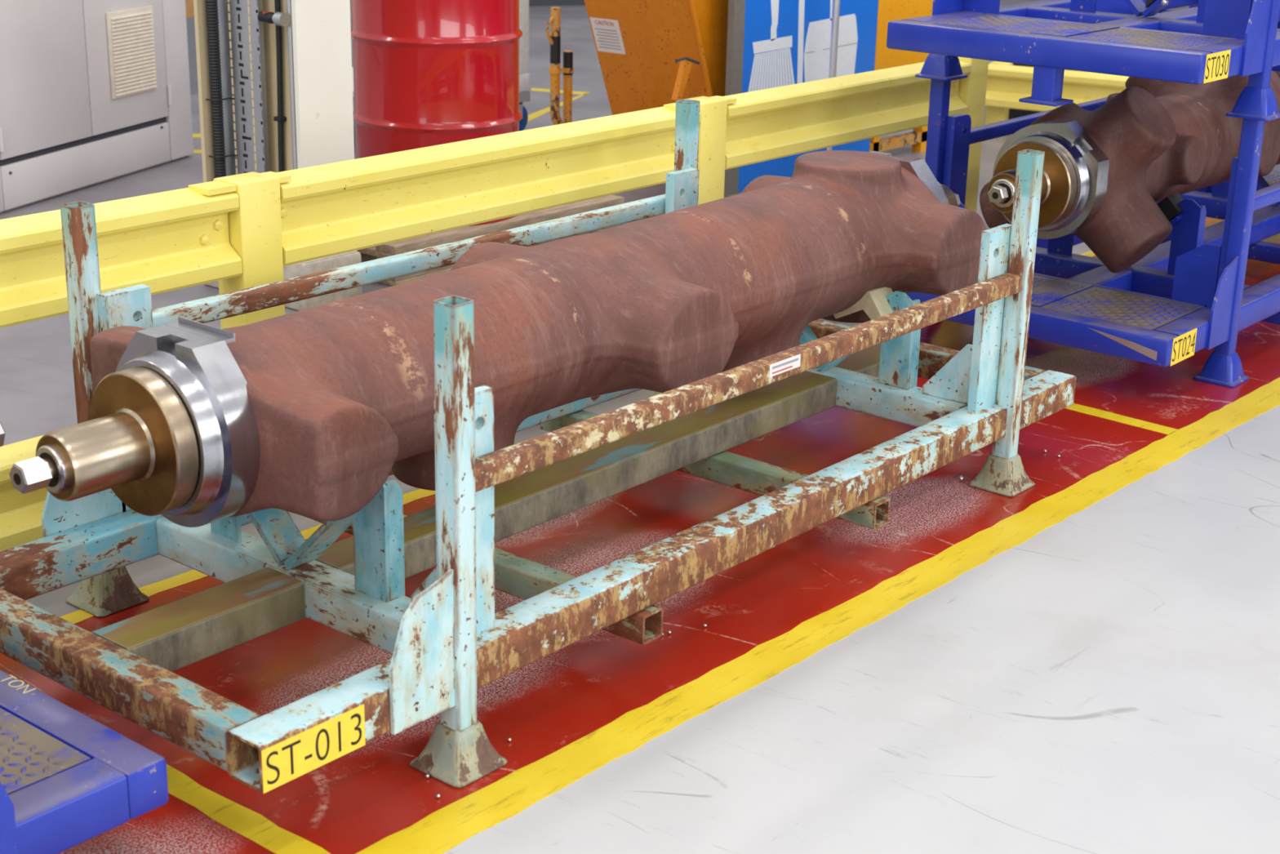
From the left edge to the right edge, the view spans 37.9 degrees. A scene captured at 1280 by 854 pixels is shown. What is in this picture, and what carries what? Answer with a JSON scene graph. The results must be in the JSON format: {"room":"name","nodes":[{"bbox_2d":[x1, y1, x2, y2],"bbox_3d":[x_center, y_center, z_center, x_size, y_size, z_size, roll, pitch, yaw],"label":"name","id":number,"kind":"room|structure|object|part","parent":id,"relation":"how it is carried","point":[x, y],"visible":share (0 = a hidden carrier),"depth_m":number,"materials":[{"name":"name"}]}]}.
{"room":"factory floor","nodes":[
{"label":"factory floor","id":0,"kind":"room"},
{"bbox_2d":[193,0,362,311],"bbox_3d":[-1.195,-1.500,5.983,0.540,2.200,0.255,16,24,37],"label":"column","id":1,"kind":"structure","parent":0,"point":[275,84],"depth_m":6.07,"materials":[{"name":"beige paint"}]},
{"bbox_2d":[217,0,269,176],"bbox_3d":[-1.297,-1.603,5.969,0.215,2.000,0.018,16,24,37],"label":"cable tray","id":2,"kind":"object","parent":1,"relation":"on","point":[241,64],"depth_m":6.14,"materials":[{"name":"metal"}]},
{"bbox_2d":[0,0,1279,853],"bbox_3d":[0.067,-0.524,6.689,24.000,0.051,26.000,16,24,37],"label":"floor","id":3,"kind":"structure","parent":0,"point":[1086,659],"depth_m":3.68,"materials":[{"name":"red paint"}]},
{"bbox_2d":[0,670,168,853],"bbox_3d":[-2.021,0.518,2.082,1.169,0.844,2.797,16,24,37],"label":"rack","id":4,"kind":"object","parent":3,"relation":"on","point":[68,779],"visible":1,"depth_m":2.82,"materials":[{"name":"blue metal"}]},
{"bbox_2d":[0,422,5,446],"bbox_3d":[-1.562,0.187,2.553,0.658,0.347,1.529,16,24,37],"label":"shaft","id":5,"kind":"object","parent":4,"relation":"on","point":[2,432],"visible":1,"depth_m":3.09,"materials":[{"name":"metal"}]},
{"bbox_3d":[-0.936,0.544,2.587,0.008,0.254,0.144,16,24,37],"label":"gusset plate","id":6,"kind":"part","parent":4,"relation":"part of","materials":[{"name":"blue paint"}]},
{"bbox_3d":[-1.088,0.513,2.831,0.356,0.011,0.346,16,24,37],"label":"tread plate","id":7,"kind":"part","parent":4,"relation":"part of","materials":[{"name":"metal"}]},
{"bbox_2d":[0,0,193,213],"bbox_3d":[-2.849,-1.832,7.163,0.771,2.000,2.810,8,20,18],"label":"tall cabinet","id":8,"kind":"object","parent":3,"relation":"on","point":[92,92],"visible":1,"depth_m":7.80,"materials":[{"name":"white metal"}]},
{"bbox_3d":[-2.735,-0.760,6.815,0.025,0.174,1.226,8,20,18],"label":"plinth panel","id":9,"kind":"part","parent":8,"relation":"part of","materials":[{"name":"grey paint"}]},
{"bbox_3d":[-2.409,-1.939,7.332,0.029,1.686,0.602,8,20,18],"label":"door","id":10,"kind":"part","parent":8,"relation":"part of","materials":[{"name":"grey paint"}]},
{"bbox_3d":[-2.335,-1.118,7.901,0.025,0.174,1.184,8,20,18],"label":"plinth panel","id":11,"kind":"part","parent":8,"relation":"part of","materials":[{"name":"grey paint"}]},
{"bbox_3d":[-2.212,-2.115,7.865,0.029,1.686,0.576,8,20,18],"label":"door","id":12,"kind":"part","parent":8,"relation":"part of","materials":[{"name":"grey paint"}]},
{"bbox_2d":[106,5,157,98],"bbox_3d":[-2.194,-1.622,8.049,0.012,0.362,0.336,8,20,18],"label":"vent","id":13,"kind":"object","parent":8,"relation":"attached to","point":[131,46],"depth_m":8.03,"materials":[{"name":"beige plastic"}]},
{"bbox_3d":[-2.088,-2.134,8.243,0.027,1.888,0.183,8,20,18],"label":"corner panel","id":14,"kind":"part","parent":8,"relation":"part of","materials":[{"name":"grey paint"}]},
{"bbox_2d":[185,0,198,95],"bbox_3d":[-2.769,-2.106,10.192,0.500,0.580,0.560,8,20,18],"label":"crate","id":15,"kind":"object","parent":3,"relation":"on","point":[188,3],"visible":0.02,"depth_m":10.28,"materials":[{"name":"metal"}]},
{"bbox_2d":[351,0,529,131],"bbox_3d":[-1.179,-2.357,8.980,0.760,1.900,1.090,16,24,37],"label":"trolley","id":16,"kind":"object","parent":3,"relation":"on","point":[524,92],"visible":0.09,"depth_m":9.31,"materials":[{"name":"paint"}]},
{"bbox_2d":[351,69,354,97],"bbox_3d":[-1.171,-1.723,9.206,0.658,0.025,1.035,16,24,37],"label":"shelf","id":17,"kind":"object","parent":16,"relation":"attached to","point":[352,69],"depth_m":9.05,"materials":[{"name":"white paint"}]},
{"bbox_3d":[-0.903,-1.620,9.004,0.040,0.090,1.035,16,24,37],"label":"frame","id":18,"kind":"part","parent":16,"relation":"part of","materials":[{"name":"white paint"}]},
{"bbox_3d":[-0.610,-1.665,9.379,0.060,0.051,0.100,16,24,37],"label":"caster plate","id":19,"kind":"part","parent":16,"relation":"part of","materials":[{"name":"metal"}]},
{"bbox_2d":[356,195,624,285],"bbox_3d":[-0.755,-0.778,7.082,0.800,0.143,1.200,16,24,38],"label":"wooden pallet","id":20,"kind":"object","parent":3,"relation":"on","point":[471,231],"visible":0.09,"depth_m":6.68,"materials":[{"name":"brown wood"}]},
{"bbox_2d":[351,0,522,225],"bbox_3d":[-0.745,-1.236,6.824,0.629,0.888,0.629,16,24,37],"label":"drum","id":21,"kind":"object","parent":20,"relation":"on","point":[427,73],"visible":0.69,"depth_m":6.56,"materials":[{"name":"red paint"}]},
{"bbox_2d":[0,57,988,551],"bbox_3d":[-0.878,-0.236,4.509,0.100,0.764,6.660,16,24,37],"label":"guard rail","id":22,"kind":"object","parent":3,"relation":"on","point":[240,231],"visible":0.52,"depth_m":4.70,"materials":[{"name":"yellow metal"}]},
{"bbox_3d":[-0.979,-0.546,4.261,0.074,0.014,0.078,16,24,37],"label":"plate","id":23,"kind":"part","parent":22,"relation":"part of","materials":[{"name":"yellow paint"}]},
{"bbox_3d":[-0.925,-0.219,4.457,0.098,0.764,0.122,16,24,37],"label":"post","id":24,"kind":"part","parent":22,"relation":"part of","materials":[{"name":"yellow metal"}]},
{"bbox_3d":[-0.862,-0.589,4.395,0.074,0.014,0.036,16,24,37],"label":"plate","id":25,"kind":"part","parent":22,"relation":"part of","materials":[{"name":"yellow paint"}]},
{"bbox_3d":[0.122,-0.948,5.518,0.074,0.014,0.076,16,24,37],"label":"plate","id":26,"kind":"part","parent":22,"relation":"part of","materials":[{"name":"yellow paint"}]},
{"bbox_3d":[0.179,-0.621,5.717,0.098,0.764,0.130,16,24,37],"label":"post","id":27,"kind":"part","parent":22,"relation":"part of","materials":[{"name":"yellow metal"}]},
{"bbox_3d":[0.248,-0.994,5.662,0.074,0.014,0.050,16,24,37],"label":"plate","id":28,"kind":"part","parent":22,"relation":"part of","materials":[{"name":"yellow paint"}]},
{"bbox_3d":[1.184,-0.988,6.864,0.098,0.764,0.127,16,24,37],"label":"post","id":29,"kind":"part","parent":22,"relation":"part of","materials":[{"name":"metal"}]},
{"bbox_2d":[0,98,1075,793],"bbox_3d":[-0.127,-0.132,4.125,1.169,0.844,2.697,16,24,37],"label":"rack","id":30,"kind":"object","parent":3,"relation":"on","point":[446,642],"visible":0.88,"depth_m":3.65,"materials":[{"name":"teal metal"}]},
{"bbox_3d":[-1.108,-0.070,3.762,0.050,0.770,0.050,16,24,37],"label":"post","id":31,"kind":"part","parent":30,"relation":"part of","materials":[{"name":"teal metal"}]},
{"bbox_3d":[-1.117,0.150,3.738,0.008,0.254,0.190,16,24,37],"label":"gusset plate","id":32,"kind":"part","parent":30,"relation":"part of","materials":[{"name":"teal paint"}]},
{"bbox_3d":[-1.036,-0.023,3.803,0.030,0.528,0.106,16,24,37],"label":"tab plate","id":33,"kind":"part","parent":30,"relation":"part of","materials":[{"name":"teal paint"}]},
{"bbox_3d":[-1.027,0.143,3.848,0.004,0.196,0.106,16,24,37],"label":"web plate","id":34,"kind":"part","parent":30,"relation":"part of","materials":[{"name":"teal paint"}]},
{"bbox_3d":[-0.731,0.148,3.600,0.193,0.190,0.075,16,24,37],"label":"cradle arm","id":35,"kind":"part","parent":30,"relation":"part of","materials":[{"name":"paint"}]},
{"bbox_3d":[-0.577,0.193,3.480,0.193,0.190,0.075,16,24,37],"label":"cradle arm","id":36,"kind":"part","parent":30,"relation":"part of","materials":[{"name":"paint"}]},
{"bbox_3d":[-0.493,-0.403,4.429,0.044,0.045,1.868,16,24,37],"label":"rail","id":37,"kind":"part","parent":30,"relation":"part of","materials":[{"name":"metal"}]},
{"bbox_3d":[-0.365,0.376,3.120,0.008,0.254,0.144,16,24,37],"label":"gusset plate","id":38,"kind":"part","parent":30,"relation":"part of","materials":[{"name":"teal paint"}]},
{"bbox_3d":[-0.309,0.160,3.136,0.050,0.770,0.050,16,24,37],"label":"post","id":39,"kind":"part","parent":30,"relation":"part of","materials":[{"name":"teal metal"}]},
{"bbox_3d":[-0.301,0.158,3.208,0.024,0.450,0.118,16,24,37],"label":"tab plate","id":40,"kind":"part","parent":30,"relation":"part of","materials":[{"name":"teal paint"}]},
{"bbox_2d":[8,150,986,527],"bbox_3d":[-0.073,-0.243,4.154,0.658,0.508,2.976,16,24,37],"label":"shaft","id":41,"kind":"object","parent":30,"relation":"on","point":[309,412],"visible":0.93,"depth_m":3.71,"materials":[{"name":"metal"}]},
{"bbox_3d":[-0.777,-0.166,3.284,0.156,0.007,0.033,16,24,37],"label":"machined seat","id":42,"kind":"part","parent":41,"relation":"part of","materials":[{"name":"metal"}]},
{"bbox_3d":[0.110,-0.441,5.112,0.030,0.528,0.106,16,24,37],"label":"tab plate","id":43,"kind":"part","parent":30,"relation":"part of","materials":[{"name":"teal paint"}]},
{"bbox_3d":[0.122,-0.518,5.165,0.050,0.770,0.050,16,24,37],"label":"post","id":44,"kind":"part","parent":30,"relation":"part of","materials":[{"name":"teal metal"}]},
{"bbox_3d":[0.304,-0.131,3.817,0.044,0.045,1.868,16,24,37],"label":"rail","id":45,"kind":"part","parent":30,"relation":"part of","materials":[{"name":"brown metal"}]},
{"bbox_2d":[772,365,792,373],"bbox_3d":[0.288,-0.116,3.762,0.001,0.003,0.070,16,24,37],"label":"print","id":46,"kind":"object","parent":30,"relation":"on","point":[775,369],"depth_m":3.76},
{"bbox_2d":[772,357,798,368],"bbox_3d":[0.294,-0.128,3.766,0.001,0.005,0.090,16,24,37],"label":"print","id":47,"kind":"object","parent":30,"relation":"on","point":[778,362],"depth_m":3.77},
{"bbox_3d":[0.409,-0.267,4.902,0.193,0.190,0.075,16,24,37],"label":"cradle arm","id":48,"kind":"part","parent":30,"relation":"part of","materials":[{"name":"paint"}]},
{"bbox_3d":[0.564,-0.223,4.782,0.193,0.190,0.075,16,24,37],"label":"cradle arm","id":49,"kind":"part","parent":30,"relation":"part of","materials":[{"name":"paint"}]},
{"bbox_3d":[0.853,-0.263,4.526,0.024,0.450,0.118,16,24,37],"label":"tab plate","id":50,"kind":"part","parent":30,"relation":"part of","materials":[{"name":"teal paint"}]},
{"bbox_3d":[0.920,-0.288,4.540,0.050,0.770,0.050,16,24,37],"label":"post","id":51,"kind":"part","parent":30,"relation":"part of","materials":[{"name":"teal metal"}]},
{"bbox_2d":[528,0,585,6],"bbox_3d":[-0.719,-3.784,15.339,1.560,0.540,0.760,-6,20,-19],"label":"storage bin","id":52,"kind":"object","parent":3,"relation":"on","point":[531,2],"visible":0.33,"depth_m":15.08,"materials":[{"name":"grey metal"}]},
{"bbox_2d":[545,7,573,124],"bbox_3d":[-0.343,-1.539,8.452,0.300,0.725,0.280,16,24,37],"label":"stand","id":53,"kind":"object","parent":3,"relation":"on","point":[554,37],"visible":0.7,"depth_m":8.40,"materials":[{"name":"orange paint"}]},
{"bbox_3d":[-0.399,-1.763,8.298,0.016,0.137,0.059,16,24,37],"label":"hook handle","id":54,"kind":"part","parent":53,"relation":"part of","materials":[{"name":"orange paint"}]},
{"bbox_2d":[584,0,728,115],"bbox_3d":[0.072,-1.653,7.996,0.636,1.250,1.355,16,24,37],"label":"hopper skip","id":55,"kind":"object","parent":3,"relation":"on","point":[651,54],"visible":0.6,"depth_m":7.94,"materials":[{"name":"orange paint"}]},
{"bbox_3d":[-0.043,-1.857,8.294,0.010,1.060,0.971,16,24,37],"label":"plate","id":56,"kind":"part","parent":55,"relation":"part of","materials":[{"name":"orange paint"}]},
{"bbox_3d":[0.176,-1.440,7.713,0.029,0.156,0.105,16,24,37],"label":"lever","id":57,"kind":"part","parent":55,"relation":"part of","materials":[{"name":"orange paint"}]},
{"bbox_3d":[0.195,-1.509,7.687,0.012,0.040,0.158,16,24,37],"label":"latch rod","id":58,"kind":"part","parent":55,"relation":"part of","materials":[{"name":"grey metal"}]},
{"bbox_3d":[0.410,-1.726,7.939,0.010,1.060,0.971,16,24,37],"label":"plate","id":59,"kind":"part","parent":55,"relation":"part of","materials":[{"name":"orange paint"}]},
{"bbox_2d":[724,0,878,197],"bbox_3d":[0.753,-1.811,8.089,0.160,1.520,1.095,16,24,37],"label":"board","id":60,"kind":"object","parent":3,"relation":"on","point":[771,43],"visible":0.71,"depth_m":8.06,"materials":[{"name":"blue plastic"}]},
{"bbox_3d":[0.401,-1.709,7.733,0.032,1.500,0.074,16,24,37],"label":"edge post","id":61,"kind":"part","parent":60,"relation":"part of","materials":[{"name":"grey metal"}]},
{"bbox_2d":[824,0,839,151],"bbox_3d":[0.841,-1.680,8.049,0.036,1.300,0.036,16,24,37],"label":"handle","id":62,"kind":"object","parent":3,"relation":"on","point":[836,3],"visible":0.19,"depth_m":8.04,"materials":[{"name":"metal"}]},
{"bbox_2d":[869,0,933,152],"bbox_3d":[1.123,-2.022,8.923,0.510,1.400,0.689,16,24,37],"label":"machine","id":63,"kind":"object","parent":3,"relation":"on","point":[888,11],"visible":0.02,"depth_m":8.75,"materials":[{"name":"paint"}]},
{"bbox_3d":[1.098,-1.397,8.789,0.050,0.300,0.050,16,24,37],"label":"leg","id":64,"kind":"part","parent":63,"relation":"part of","materials":[{"name":"orange paint"}]},
{"bbox_3d":[1.267,-1.385,9.000,0.040,0.050,0.689,16,24,37],"label":"frame","id":65,"kind":"part","parent":63,"relation":"part of","materials":[{"name":"orange paint"}]},
{"bbox_3d":[1.122,-2.166,8.878,0.500,1.100,0.689,16,24,37],"label":"panel","id":66,"kind":"part","parent":63,"relation":"part of","materials":[{"name":"orange paint"}]},
{"bbox_3d":[1.383,-1.500,9.114,0.050,0.300,0.080,16,24,37],"label":"leg","id":67,"kind":"part","parent":63,"relation":"part of","materials":[{"name":"orange paint"}]},
{"bbox_2d":[1008,62,1084,119],"bbox_3d":[3.937,-1.587,9.304,4.240,0.450,0.640,11,21,26],"label":"block","id":68,"kind":"object","parent":3,"relation":"on","point":[1013,113],"visible":0.02,"depth_m":9.97,"materials":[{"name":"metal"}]},
{"bbox_2d":[985,61,1128,124],"bbox_3d":[2.502,-1.555,9.239,1.620,0.370,0.165,11,21,26],"label":"guard rail","id":69,"kind":"object","parent":3,"relation":"on","point":[1007,83],"visible":0.14,"depth_m":9.42,"materials":[{"name":"yellow metal"}]},
{"bbox_3d":[1.850,-1.694,9.607,0.100,0.370,0.079,11,21,26],"label":"post","id":70,"kind":"part","parent":69,"relation":"part of","materials":[{"name":"yellow metal"}]},
{"bbox_2d":[906,79,1279,387],"bbox_3d":[1.971,-0.882,6.477,1.169,0.844,2.798,16,24,37],"label":"rack","id":71,"kind":"object","parent":3,"relation":"on","point":[1188,295],"visible":0.7,"depth_m":5.61,"materials":[{"name":"blue metal"}]},
{"bbox_3d":[0.959,-0.808,6.077,0.050,0.770,0.050,16,24,37],"label":"post","id":72,"kind":"part","parent":71,"relation":"part of","materials":[{"name":"blue metal"}]},
{"bbox_3d":[1.030,-0.761,6.118,0.030,0.528,0.106,16,24,37],"label":"tab plate","id":73,"kind":"part","parent":71,"relation":"part of","materials":[{"name":"blue paint"}]},
{"bbox_3d":[1.079,-0.454,5.828,0.344,0.011,0.347,16,24,37],"label":"tread plate","id":74,"kind":"part","parent":71,"relation":"part of","materials":[{"name":"blue metal"}]},
{"bbox_3d":[1.574,-1.141,6.744,0.044,0.045,1.868,16,24,37],"label":"rail","id":75,"kind":"part","parent":71,"relation":"part of","materials":[{"name":"blue metal"}]},
{"bbox_3d":[1.254,-0.411,5.687,0.110,0.002,0.347,16,24,37],"label":"tread plate","id":76,"kind":"part","parent":71,"relation":"part of","materials":[{"name":"blue metal"}]},
{"bbox_2d":[886,0,1279,120],"bbox_3d":[1.984,-1.629,6.219,1.169,0.844,2.809,16,24,37],"label":"rack","id":77,"kind":"object","parent":71,"relation":"on","point":[1207,41],"visible":1,"depth_m":5.32,"materials":[{"name":"blue metal"}]},
{"bbox_3d":[0.966,-1.336,5.800,0.008,0.254,0.190,16,24,37],"label":"gusset plate","id":78,"kind":"part","parent":77,"relation":"part of","materials":[{"name":"blue paint"}]},
{"bbox_3d":[1.095,-1.202,5.574,0.344,0.011,0.347,16,24,37],"label":"tread plate","id":79,"kind":"part","parent":77,"relation":"part of","materials":[{"name":"blue metal"}]},
{"bbox_3d":[1.161,-0.981,5.298,0.070,0.095,0.060,16,24,37],"label":"leg","id":80,"kind":"part","parent":77,"relation":"part of","materials":[{"name":"blue paint"}]},
{"bbox_3d":[1.271,-1.159,5.434,0.110,0.002,0.347,16,24,37],"label":"tread plate","id":81,"kind":"part","parent":77,"relation":"part of","materials":[{"name":"blue metal"}]},
{"bbox_3d":[1.500,-1.392,5.830,0.193,0.190,0.075,16,24,37],"label":"cradle arm","id":82,"kind":"part","parent":77,"relation":"part of","materials":[{"name":"blue paint"}]},
{"bbox_3d":[1.451,-1.099,5.295,0.356,0.011,0.347,16,24,37],"label":"tread plate","id":83,"kind":"part","parent":77,"relation":"part of","materials":[{"name":"blue metal"}]},
{"bbox_3d":[1.654,-1.347,5.710,0.193,0.190,0.075,16,24,37],"label":"cradle arm","id":84,"kind":"part","parent":77,"relation":"part of","materials":[{"name":"blue paint"}]},
{"bbox_3d":[2.205,-2.005,7.227,0.050,0.770,0.050,16,24,37],"label":"post","id":85,"kind":"part","parent":77,"relation":"part of","materials":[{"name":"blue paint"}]},
{"bbox_3d":[1.718,-1.110,5.182,0.008,0.254,0.144,16,24,37],"label":"gusset plate","id":86,"kind":"part","parent":77,"relation":"part of","materials":[{"name":"blue paint"}]},
{"bbox_3d":[1.774,-1.327,5.198,0.050,0.770,0.050,16,24,37],"label":"post","id":87,"kind":"part","parent":77,"relation":"part of","materials":[{"name":"blue metal"}]},
{"bbox_3d":[1.435,-0.351,5.548,0.356,0.011,0.347,16,24,37],"label":"tread plate","id":88,"kind":"part","parent":71,"relation":"part of","materials":[{"name":"blue metal"}]},
{"bbox_2d":[979,71,1279,272],"bbox_3d":[1.966,-1.017,6.428,0.617,0.589,2.965,16,24,37],"label":"shaft","id":89,"kind":"object","parent":71,"relation":"on","point":[1107,168],"visible":0.77,"depth_m":5.56,"materials":[{"name":"metal"}]},
{"bbox_3d":[1.637,-0.599,5.963,0.193,0.190,0.075,16,24,37],"label":"cradle arm","id":90,"kind":"part","parent":71,"relation":"part of","materials":[{"name":"blue paint"}]},
{"bbox_3d":[1.701,-0.362,5.436,0.008,0.254,0.144,16,24,37],"label":"gusset plate","id":91,"kind":"part","parent":71,"relation":"part of","materials":[{"name":"blue paint"}]},
{"bbox_3d":[1.756,-0.577,5.511,0.024,0.450,0.085,16,24,37],"label":"tab plate","id":92,"kind":"part","parent":71,"relation":"part of","materials":[{"name":"blue paint"}]},
{"bbox_3d":[1.757,-0.578,5.451,0.050,0.770,0.050,16,24,37],"label":"post","id":93,"kind":"part","parent":71,"relation":"part of","materials":[{"name":"blue metal"}]},
{"bbox_3d":[2.326,-0.951,7.046,0.193,0.190,0.075,16,24,37],"label":"cradle arm","id":94,"kind":"part","parent":71,"relation":"part of","materials":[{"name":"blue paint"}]},
{"bbox_3d":[2.371,-0.869,6.132,0.044,0.045,1.868,16,24,37],"label":"rail","id":95,"kind":"part","parent":71,"relation":"part of","materials":[{"name":"blue metal"}]},
{"bbox_3d":[2.549,-0.990,7.506,0.344,0.011,0.346,16,24,37],"label":"tread plate","id":96,"kind":"part","parent":71,"relation":"part of","materials":[{"name":"blue metal"}]}
]}

